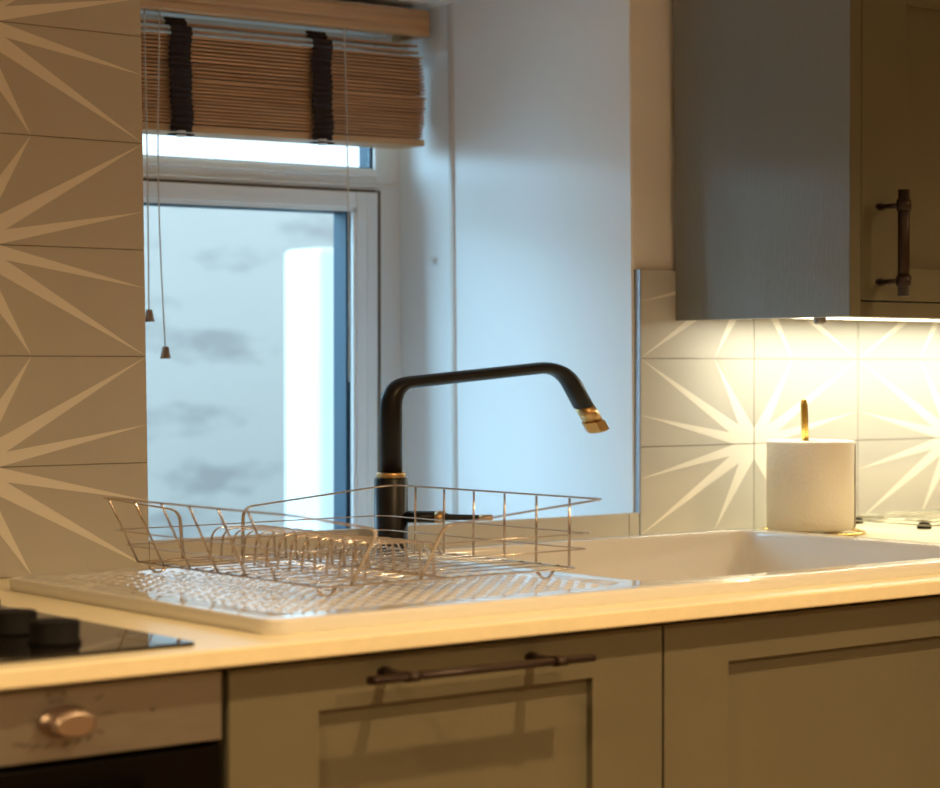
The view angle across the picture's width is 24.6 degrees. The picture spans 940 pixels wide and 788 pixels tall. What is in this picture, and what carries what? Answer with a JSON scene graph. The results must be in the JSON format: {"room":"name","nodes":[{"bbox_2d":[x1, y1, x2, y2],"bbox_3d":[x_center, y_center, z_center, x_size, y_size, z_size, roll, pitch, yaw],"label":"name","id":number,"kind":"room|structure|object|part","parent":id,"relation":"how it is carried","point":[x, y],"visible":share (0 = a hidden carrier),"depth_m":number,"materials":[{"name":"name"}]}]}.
{"room":"kitchen","nodes":[
{"label":"kitchen","id":0,"kind":"room"},
{"bbox_2d":[0,0,939,578],"bbox_3d":[-0.197,0.014,2.668,5.800,1.320,0.551,-1,1,-39],"label":"wall","id":1,"kind":"structure","parent":0,"point":[564,109],"depth_m":2.70,"materials":[{"name":"white paint"}]},
{"bbox_3d":[-0.801,-0.212,1.833,1.204,0.790,0.008,-1,1,-39],"label":"tile panel","id":2,"kind":"part","parent":1,"relation":"part of","materials":[{"name":"tile"}]},
{"bbox_2d":[140,13,402,528],"bbox_3d":[-0.373,-0.134,2.806,0.710,0.791,0.049,-1,1,-39],"label":"window","id":3,"kind":"structure","parent":1,"relation":"in","point":[186,182],"depth_m":2.96,"materials":[{"name":"white plastic"}]},
{"bbox_3d":[-0.377,-0.026,2.817,0.590,0.500,0.030,-1,1,-39],"label":"sash","id":4,"kind":"part","parent":3,"relation":"part of","materials":[{"name":"blue"}]},
{"bbox_3d":[-0.378,-0.134,2.812,0.710,0.791,0.026,-1,1,-39],"label":"frame","id":5,"kind":"part","parent":3,"relation":"part of","materials":[{"name":"blue"}]},
{"bbox_3d":[-0.359,-0.026,2.794,0.590,0.500,0.010,-1,1,-39],"label":"sash","id":6,"kind":"part","parent":3,"relation":"part of","materials":[{"name":"white plastic"}]},
{"bbox_2d":[140,0,429,381],"bbox_3d":[-0.328,-0.264,2.735,0.660,0.505,0.087,-2,2,-39],"label":"blind","id":7,"kind":"object","parent":3,"relation":"attached to","point":[193,86],"visible":0.77,"depth_m":2.78,"materials":[{"name":"brown wood"}]},
{"bbox_3d":[-0.396,-0.287,2.638,0.003,0.368,0.002,-2,2,-39],"label":"pull cord","id":8,"kind":"part","parent":7,"relation":"part of","materials":[{"name":"grey fabric"}]},
{"bbox_3d":[-0.380,-0.265,2.647,0.008,0.414,0.002,-2,2,-39],"label":"pull cord","id":9,"kind":"part","parent":7,"relation":"part of","materials":[{"name":"grey fabric"}]},
{"bbox_3d":[-0.333,-0.333,2.737,0.656,0.010,0.053,-2,2,-39],"label":"rail","id":10,"kind":"part","parent":7,"relation":"part of","materials":[{"name":"brown wood"}]},
{"bbox_3d":[-0.161,-0.247,2.827,0.005,0.463,0.002,-2,2,-39],"label":"pull cord","id":11,"kind":"part","parent":7,"relation":"part of","materials":[{"name":"fabric"}]},
{"bbox_2d":[149,512,638,566],"bbox_3d":[-0.064,0.162,2.431,0.688,0.028,0.010,-1,1,-39],"label":"trim","id":12,"kind":"structure","parent":1,"relation":"attached to","point":[615,524],"depth_m":2.47,"materials":[{"name":"tile"}]},
{"bbox_2d":[430,255,437,265],"bbox_3d":[-0.050,-0.182,2.947,0.012,0.014,0.014,-1,1,-39],"label":"cleat","id":13,"kind":"object","parent":1,"relation":"attached to","point":[434,259],"visible":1,"depth_m":2.94,"materials":[{"name":"white plastic"}]},
{"bbox_2d":[447,3,457,522],"bbox_3d":[-0.020,-0.139,2.919,0.023,0.779,0.013,-1,1,-39],"label":"trim","id":14,"kind":"structure","parent":1,"relation":"attached to","point":[449,6],"depth_m":2.91,"materials":[{"name":"white paint"}]},
{"bbox_2d":[634,270,640,534],"bbox_3d":[0.205,0.011,2.646,0.002,0.326,0.013,-1,1,-39],"label":"trim","id":15,"kind":"structure","parent":1,"relation":"attached to","point":[637,273],"depth_m":2.64,"materials":[{"name":"grey metal"}]},
{"bbox_3d":[0.714,0.006,3.051,1.299,0.325,0.008,-1,1,-39],"label":"tile panel","id":16,"kind":"part","parent":1,"relation":"part of","materials":[{"name":"tile"}]},
{"bbox_2d":[673,0,939,323],"bbox_3d":[0.682,-0.293,2.809,0.846,0.415,0.324,-1,1,-39],"label":"upper cabinet","id":17,"kind":"object","parent":1,"relation":"attached to","point":[807,132],"visible":1,"depth_m":2.54,"materials":[{"name":"grey wood"}]},
{"bbox_3d":[0.350,-0.294,2.571,0.025,0.407,0.280,-1,1,-39],"label":"panel","id":18,"kind":"part","parent":17,"relation":"part of","materials":[{"name":"grey wood"}]},
{"bbox_2d":[802,317,939,320],"bbox_3d":[0.645,-0.102,2.881,0.758,0.009,0.032,-1,1,-39],"label":"light","id":19,"kind":"object","parent":17,"relation":"attached to","point":[850,318],"visible":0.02,"depth_m":2.77,"materials":[{"name":"white plastic"}]},
{"bbox_3d":[0.488,-0.129,2.476,0.017,0.012,0.045,-1,1,-39],"label":"handle post","id":20,"kind":"part","parent":17,"relation":"part of","materials":[{"name":"brown metal"}]},
{"bbox_3d":[0.488,-0.216,2.475,0.017,0.012,0.045,-1,1,-39],"label":"handle post","id":21,"kind":"part","parent":17,"relation":"part of","materials":[{"name":"brown metal"}]},
{"bbox_3d":[0.600,-0.303,2.606,0.403,0.387,0.020,-1,1,-39],"label":"cabinet door","id":22,"kind":"part","parent":17,"relation":"part of","materials":[{"name":"beige paint"}]},
{"bbox_3d":[0.496,-0.173,2.465,0.013,0.122,0.013,0,1,17],"label":"handle","id":23,"kind":"part","parent":17,"relation":"part of","materials":[{"name":"brown metal"}]},
{"bbox_3d":[1.039,0.707,1.136,5.800,0.030,3.400,-1,1,-39],"label":"floor","id":24,"kind":"structure","parent":0,"visible":0},
{"bbox_2d":[0,669,221,787],"bbox_3d":[-0.575,0.421,1.609,0.599,0.431,0.578,-1,1,-39],"label":"oven","id":25,"kind":"object","parent":24,"relation":"on","point":[147,731],"visible":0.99,"depth_m":1.54,"materials":[{"name":"grey"}]},
{"bbox_3d":[-0.280,0.231,1.509,0.041,0.022,0.020,-1,1,-39],"label":"oven knob","id":26,"kind":"part","parent":25,"relation":"part of","materials":[{"name":"beige"}]},
{"bbox_2d":[0,742,219,787],"bbox_3d":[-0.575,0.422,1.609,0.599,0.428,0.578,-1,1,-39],"label":"door","id":27,"kind":"structure","parent":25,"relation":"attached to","point":[22,764],"depth_m":1.54,"materials":[{"name":"black glass"}]},
{"bbox_2d":[201,624,661,787],"bbox_3d":[-0.164,0.440,1.942,0.446,0.484,0.593,-1,1,-39],"label":"base cabinet","id":28,"kind":"object","parent":24,"relation":"on","point":[578,709],"visible":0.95,"depth_m":1.74,"materials":[{"name":"beige paint"}]},
{"bbox_3d":[-0.054,0.218,1.675,0.014,0.009,0.044,-1,1,-39],"label":"handle post","id":29,"kind":"part","parent":28,"relation":"part of","materials":[{"name":"brown metal"}]},
{"bbox_3d":[0.012,0.218,1.711,0.226,0.008,0.012,-1,1,-39],"label":"handle","id":30,"kind":"part","parent":28,"relation":"part of","materials":[{"name":"brown metal"}]},
{"bbox_3d":[0.064,0.218,1.770,0.014,0.009,0.044,-1,1,-39],"label":"handle post","id":31,"kind":"part","parent":28,"relation":"part of","materials":[{"name":"brown metal"}]},
{"bbox_2d":[653,594,939,787],"bbox_3d":[0.233,0.435,2.288,0.602,0.484,0.550,-1,1,-39],"label":"base cabinet","id":32,"kind":"object","parent":24,"relation":"on","point":[842,695],"visible":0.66,"depth_m":2.01,"materials":[{"name":"beige paint"}]},
{"bbox_2d":[0,516,939,689],"bbox_3d":[0.128,0.186,2.201,3.280,0.014,0.587,-1,1,-39],"label":"countertop","id":33,"kind":"structure","parent":32,"relation":"on","point":[214,647],"depth_m":1.74,"materials":[{"name":"wood"}]},
{"bbox_2d":[0,601,193,663],"bbox_3d":[-0.573,0.176,1.587,0.588,0.020,0.450,-1,1,-39],"label":"cooktop","id":34,"kind":"object","parent":33,"relation":"in","point":[25,634],"visible":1,"depth_m":1.58,"materials":[{"name":"black glass"}]},
{"bbox_3d":[-0.349,0.174,1.645,0.039,0.017,0.039,-1,1,-39],"label":"hob knob","id":35,"kind":"part","parent":34,"relation":"part of","materials":[{"name":"black plastic"}]},
{"bbox_3d":[-0.305,0.175,1.584,0.039,0.017,0.039,-1,1,-39],"label":"hob knob","id":36,"kind":"part","parent":34,"relation":"part of","materials":[{"name":"black plastic"}]},
{"bbox_2d":[10,528,939,634],"bbox_3d":[0.091,0.219,2.137,0.986,0.102,0.451,-1,1,-39],"label":"sink","id":37,"kind":"object","parent":33,"relation":"in","point":[611,570],"visible":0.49,"depth_m":1.98,"materials":[{"name":"white ceramic"}]},
{"bbox_2d":[103,484,601,596],"bbox_3d":[-0.116,0.132,2.001,0.345,0.074,0.336,-1,1,-39],"label":"dish rack","id":38,"kind":"object","parent":37,"relation":"on","point":[371,539],"visible":1,"depth_m":1.99,"materials":[{"name":"silver metal"}]},
{"bbox_2d":[374,362,609,551],"bbox_3d":[0.050,0.070,2.415,0.339,0.213,0.110,-1,1,-39],"label":"tap","id":39,"kind":"object","parent":33,"relation":"on","point":[392,500],"visible":0.88,"depth_m":2.34,"materials":[{"name":"black metal"}]},
{"bbox_2d":[374,478,407,551],"bbox_3d":[-0.086,0.134,2.349,0.043,0.086,0.043,-1,1,-39],"label":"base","id":40,"kind":"object","parent":39,"relation":"attached to","point":[392,500],"depth_m":2.33,"materials":[{"name":"black metal"}]},
{"bbox_3d":[-0.009,0.134,2.335,0.039,0.010,0.019,0,1,10],"label":"lever","id":41,"kind":"part","parent":39,"relation":"part of","materials":[{"name":"black metal"}]},
{"bbox_3d":[0.023,0.024,2.435,0.306,0.121,0.025,-1,1,-39],"label":"spout","id":42,"kind":"part","parent":39,"relation":"part of","materials":[{"name":"black metal"}]},
{"bbox_2d":[759,398,865,535],"bbox_3d":[0.425,0.089,2.688,0.138,0.168,0.138,-1,1,-39],"label":"paper towel holder","id":43,"kind":"object","parent":33,"relation":"on","point":[804,405],"visible":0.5,"depth_m":2.68,"materials":[{"name":"gold metal"}]},
{"bbox_2d":[766,439,855,531],"bbox_3d":[0.425,0.113,2.688,0.109,0.110,0.109,-1,1,-39],"label":"paper towel roll","id":44,"kind":"object","parent":43,"relation":"on","point":[811,484],"visible":0.97,"depth_m":2.64,"materials":[{"name":"white paper"}]},
{"bbox_2d":[856,509,939,528],"bbox_3d":[0.659,0.165,2.890,0.312,0.013,0.154,-1,1,-39],"label":"trivet","id":45,"kind":"object","parent":33,"relation":"on","point":[923,524],"visible":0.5,"depth_m":2.82,"materials":[{"name":"silver metal"}]},
{"label":"outside","id":46,"kind":"structure","parent":0,"visible":0},
{"bbox_3d":[0.873,1.095,5.022,10.000,0.100,1.740,-1,1,-39],"label":"ground","id":47,"kind":"structure","parent":46,"visible":0},
{"bbox_2d":[144,206,332,539],"bbox_3d":[0.071,0.318,5.612,8.500,1.640,0.200,-1,1,-39],"label":"sky","id":48,"kind":"structure","parent":47,"relation":"on","point":[216,407],"depth_m":4.96,"materials":[{"name":"stone"}]},
{"bbox_2d":[285,248,333,531],"bbox_3d":[0.537,0.387,4.654,2.175,1.325,0.120,-1,1,-39],"label":"wall","id":49,"kind":"structure","parent":47,"relation":"on","point":[309,274],"depth_m":3.95,"materials":[{"name":"white paint"}]}
]}

